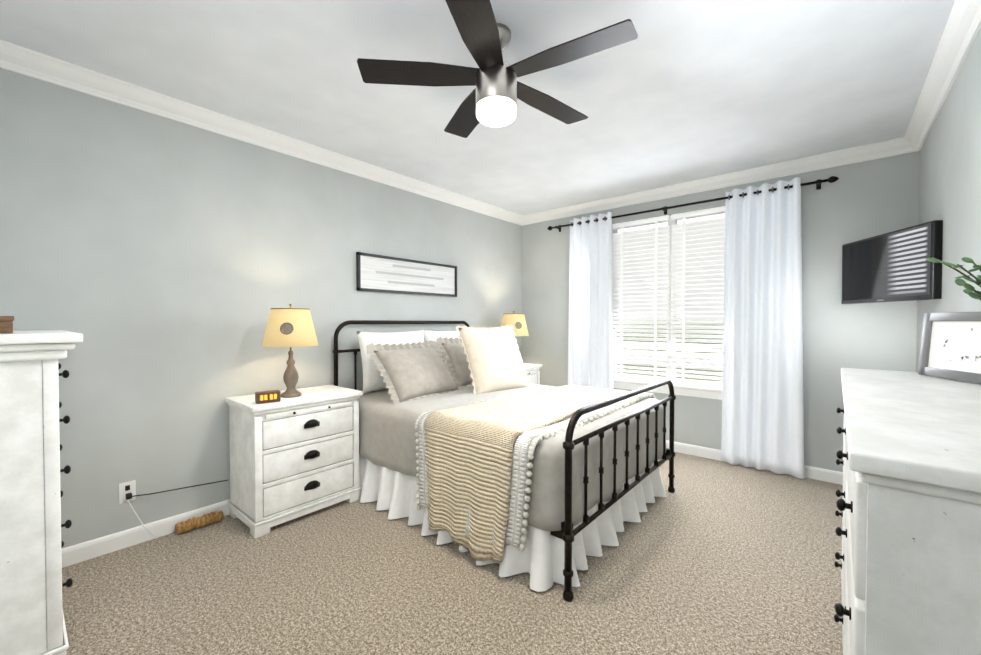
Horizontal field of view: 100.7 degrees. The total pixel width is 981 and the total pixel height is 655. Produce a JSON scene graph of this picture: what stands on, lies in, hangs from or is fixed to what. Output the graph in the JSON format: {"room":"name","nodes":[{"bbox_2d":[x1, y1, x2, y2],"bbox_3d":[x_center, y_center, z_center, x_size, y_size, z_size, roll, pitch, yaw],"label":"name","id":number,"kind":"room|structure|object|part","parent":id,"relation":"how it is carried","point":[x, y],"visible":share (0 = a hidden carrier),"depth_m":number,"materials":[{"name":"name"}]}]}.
{"room":"bedroom","nodes":[
{"label":"bedroom","id":0,"kind":"room"},
{"bbox_2d":[0,68,521,548],"bbox_3d":[-1.122,-0.070,3.494,0.120,2.590,4.780,1,1,40],"label":"wall","id":1,"kind":"structure","parent":0,"point":[162,264],"depth_m":2.48,"materials":[{"name":"paint"}]},
{"bbox_2d":[61,499,229,567],"bbox_3d":[-1.070,1.178,3.469,0.016,0.095,4.540,1,1,40],"label":"baseboard","id":2,"kind":"structure","parent":1,"relation":"attached to","point":[86,550],"depth_m":2.30,"materials":[{"name":"white wood"}]},
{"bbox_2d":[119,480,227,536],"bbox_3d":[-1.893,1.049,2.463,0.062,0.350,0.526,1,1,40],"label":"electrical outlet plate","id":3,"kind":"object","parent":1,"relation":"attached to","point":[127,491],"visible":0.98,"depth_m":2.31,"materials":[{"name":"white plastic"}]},
{"bbox_2d":[0,39,527,225],"bbox_3d":[-1.043,-1.315,3.407,0.085,0.098,4.540,1,1,40],"label":"crown molding","id":4,"kind":"structure","parent":1,"relation":"attached to","point":[14,58],"depth_m":2.53,"materials":[{"name":"white"}]},
{"bbox_2d":[356,252,456,296],"bbox_3d":[-0.734,-0.475,3.827,0.027,0.320,1.160,1,1,40],"label":"decorative sign","id":5,"kind":"object","parent":1,"relation":"attached to","point":[380,273],"visible":0.98,"depth_m":3.75,"materials":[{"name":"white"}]},
{"bbox_2d":[62,452,842,654],"bbox_3d":[0.257,1.293,2.341,3.740,0.100,4.780,1,1,40],"label":"floor","id":6,"kind":"structure","parent":0,"point":[708,556],"depth_m":1.95,"materials":[{"name":"carpet"}]},
{"bbox_2d":[0,330,82,654],"bbox_3d":[-2.005,0.637,1.610,0.980,1.235,0.490,1,1,40],"label":"chest","id":7,"kind":"object","parent":6,"relation":"on","point":[32,621],"visible":1,"depth_m":1.42,"materials":[{"name":"white paint"}]},
{"bbox_2d":[0,316,13,332],"bbox_3d":[-1.840,-0.011,1.479,0.208,0.062,0.138,1,1,40],"label":"box","id":8,"kind":"object","parent":7,"relation":"on","point":[6,324],"visible":1,"depth_m":1.45,"materials":[{"name":"brown wood"}]},
{"bbox_2d":[175,510,223,534],"bbox_3d":[-1.800,1.205,2.519,0.084,0.075,0.251,1,1,40],"label":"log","id":9,"kind":"object","parent":6,"relation":"on","point":[197,522],"visible":0.98,"depth_m":2.50,"materials":[{"name":"wood"}]},
{"bbox_2d":[225,385,362,538],"bbox_3d":[-1.324,0.846,2.787,0.476,0.780,0.724,1,1,40],"label":"nightstand","id":10,"kind":"object","parent":6,"relation":"on","point":[293,458],"visible":1,"depth_m":2.59,"materials":[{"name":"white paint"}]},
{"bbox_2d":[255,390,280,403],"bbox_3d":[-1.367,0.425,2.495,0.130,0.066,0.061,-1,1,-38],"label":"alarm clock","id":11,"kind":"object","parent":10,"relation":"on","point":[270,396],"visible":0.96,"depth_m":2.47,"materials":[{"name":"brown wood"}]},
{"bbox_2d":[262,304,317,397],"bbox_3d":[-1.327,0.149,2.700,0.339,0.615,0.339,1,1,40],"label":"lamp","id":12,"kind":"object","parent":10,"relation":"on","point":[290,327],"visible":1,"depth_m":2.60,"materials":[{"name":"beige fabric"}]},
{"bbox_3d":[-1.327,-0.003,2.698,0.339,0.248,0.339,1,1,40],"label":"lamp shade","id":13,"kind":"part","parent":12,"relation":"part of","materials":[{"name":"beige fabric"}]},
{"bbox_2d":[333,320,675,601],"bbox_3d":[0.051,0.588,3.132,2.166,1.286,1.766,1,1,40],"label":"bed","id":14,"kind":"object","parent":6,"relation":"on","point":[478,446],"visible":1,"depth_m":2.40,"materials":[{"name":"fabric"}]},
{"bbox_2d":[356,330,423,393],"bbox_3d":[-0.802,0.270,3.463,0.165,0.500,0.700,-12,-7,40],"label":"pillow","id":15,"kind":"object","parent":14,"relation":"on","point":[372,380],"depth_m":3.26,"materials":[{"name":"white fabric"}]},
{"bbox_2d":[424,330,459,358],"bbox_3d":[-0.362,0.261,3.981,0.165,0.500,0.700,-12,-7,40],"label":"pillow","id":16,"kind":"object","parent":14,"relation":"on","point":[430,335],"depth_m":3.82,"materials":[{"name":"white fabric"}]},
{"bbox_2d":[358,383,665,530],"bbox_3d":[0.069,0.729,3.122,2.062,0.429,1.643,1,1,40],"label":"duvet","id":17,"kind":"object","parent":14,"relation":"on","point":[615,443],"depth_m":2.42,"materials":[{"name":"grey fabric"}]},
{"bbox_2d":[523,363,541,383],"bbox_3d":[0.187,0.818,4.561,0.476,0.780,0.724,1,1,40],"label":"nightstand","id":18,"kind":"object","parent":6,"relation":"on","point":[532,372],"visible":0.08,"depth_m":4.59,"materials":[{"name":"white paint"}]},
{"bbox_2d":[501,311,528,335],"bbox_3d":[0.261,0.119,4.565,0.339,0.615,0.339,1,1,40],"label":"lamp","id":19,"kind":"object","parent":18,"relation":"on","point":[517,321],"visible":0.58,"depth_m":4.45,"materials":[{"name":"beige fabric"}]},
{"bbox_2d":[834,368,980,654],"bbox_3d":[1.286,0.732,1.180,0.435,1.060,1.630,1,1,40],"label":"dresser","id":20,"kind":"object","parent":6,"relation":"on","point":[908,503],"visible":1,"depth_m":0.67,"materials":[{"name":"white paint"}]},
{"bbox_2d":[918,311,980,383],"bbox_3d":[1.722,0.068,1.494,0.178,0.250,0.275,1,1,40],"label":"picture frame","id":21,"kind":"object","parent":20,"relation":"on","point":[950,345],"visible":0.98,"depth_m":1.51,"materials":[{"name":"silver metal"}]},
{"bbox_2d":[927,257,980,299],"bbox_3d":[1.478,-0.013,1.237,0.208,0.424,0.171,1,1,40],"label":"potted plant","id":22,"kind":"object","parent":20,"relation":"on","point":[969,290],"visible":1,"depth_m":1.25,"materials":[{"name":"green plant"}]},
{"bbox_2d":[0,0,954,214],"bbox_3d":[0.257,-1.396,2.299,3.740,0.100,4.780,1,1,40],"label":"ceiling","id":23,"kind":"structure","parent":0,"point":[677,91],"depth_m":2.18,"materials":[{"name":"paint"}]},
{"bbox_2d":[357,0,637,137],"bbox_3d":[0.055,-1.143,1.859,1.180,0.392,1.178,1,1,40],"label":"ceiling fan","id":24,"kind":"object","parent":23,"relation":"hanging from","point":[490,100],"visible":1,"depth_m":1.77,"materials":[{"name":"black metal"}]},
{"bbox_3d":[-0.309,-1.142,1.827,0.543,0.012,0.144,0,-6,-5],"label":"blade","id":25,"kind":"part","parent":24,"relation":"part of","materials":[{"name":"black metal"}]},
{"bbox_3d":[-0.104,-1.147,2.166,0.144,0.012,0.543,7,-2,-23],"label":"blade","id":26,"kind":"part","parent":24,"relation":"part of","materials":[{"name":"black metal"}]},
{"bbox_3d":[-0.050,-1.137,1.528,0.144,0.012,0.543,-7,-1,13],"label":"blade","id":27,"kind":"part","parent":24,"relation":"part of","materials":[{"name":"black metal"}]},
{"bbox_3d":[0.281,-1.146,2.075,0.543,0.012,0.144,-1,8,-41],"label":"blade","id":28,"kind":"part","parent":24,"relation":"part of","materials":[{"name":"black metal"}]},
{"bbox_3d":[0.314,-1.139,1.681,0.543,0.012,0.144,1,8,31],"label":"blade","id":29,"kind":"part","parent":24,"relation":"part of","materials":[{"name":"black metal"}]},
{"bbox_2d":[521,151,919,471],"bbox_3d":[1.767,-0.079,4.094,3.500,2.590,0.120,1,1,40],"label":"wall","id":30,"kind":"structure","parent":0,"point":[854,202],"depth_m":3.26,"materials":[{"name":"paint"}]},
{"bbox_2d":[612,206,724,399],"bbox_3d":[1.790,-0.229,4.042,1.300,1.770,0.145,1,1,40],"label":"window","id":31,"kind":"structure","parent":30,"relation":"in","point":[668,294],"depth_m":4.04,"materials":[{"name":"white"}]},
{"bbox_2d":[547,176,838,478],"bbox_3d":[1.687,-0.005,4.001,2.628,2.415,0.126,1,1,40],"label":"curtain","id":32,"kind":"object","parent":30,"relation":"attached to","point":[762,408],"visible":0.92,"depth_m":3.50,"materials":[{"name":"white fabric"}]},
{"bbox_3d":[1.673,-1.158,3.967,2.500,0.022,0.022,1,1,40],"label":"rod","id":33,"kind":"part","parent":32,"relation":"part of","materials":[{"name":"black metal"}]},
{"bbox_2d":[524,138,903,223],"bbox_3d":[1.693,-1.324,4.003,3.300,0.098,0.085,1,1,40],"label":"crown molding","id":34,"kind":"structure","parent":30,"relation":"attached to","point":[888,148],"depth_m":3.58,"materials":[{"name":"white"}]},
{"bbox_2d":[666,440,842,484],"bbox_3d":[1.727,1.169,4.059,3.450,0.095,0.016,1,1,40],"label":"baseboard","id":35,"kind":"structure","parent":30,"relation":"attached to","point":[810,472],"depth_m":3.73,"materials":[{"name":"white"}]},
{"bbox_2d":[916,28,980,371],"bbox_3d":[1.635,-0.033,1.147,0.120,2.590,4.780,1,1,40],"label":"wall","id":36,"kind":"structure","parent":0,"point":[950,177],"depth_m":1.99,"materials":[{"name":"paint"}]},
{"bbox_2d":[841,220,942,303],"bbox_3d":[2.532,-0.381,2.604,0.417,0.435,0.650,1,1,40],"label":"tv","id":37,"kind":"object","parent":36,"relation":"attached to","point":[895,266],"visible":0.98,"depth_m":2.50,"materials":[{"name":"black plastic"}]},
{"bbox_2d":[900,0,980,153],"bbox_3d":[1.556,-1.280,1.194,0.085,0.098,4.540,1,1,40],"label":"crown molding","id":38,"kind":"structure","parent":36,"relation":"attached to","point":[961,30],"depth_m":2.01,"materials":[{"name":"white"}]}
]}

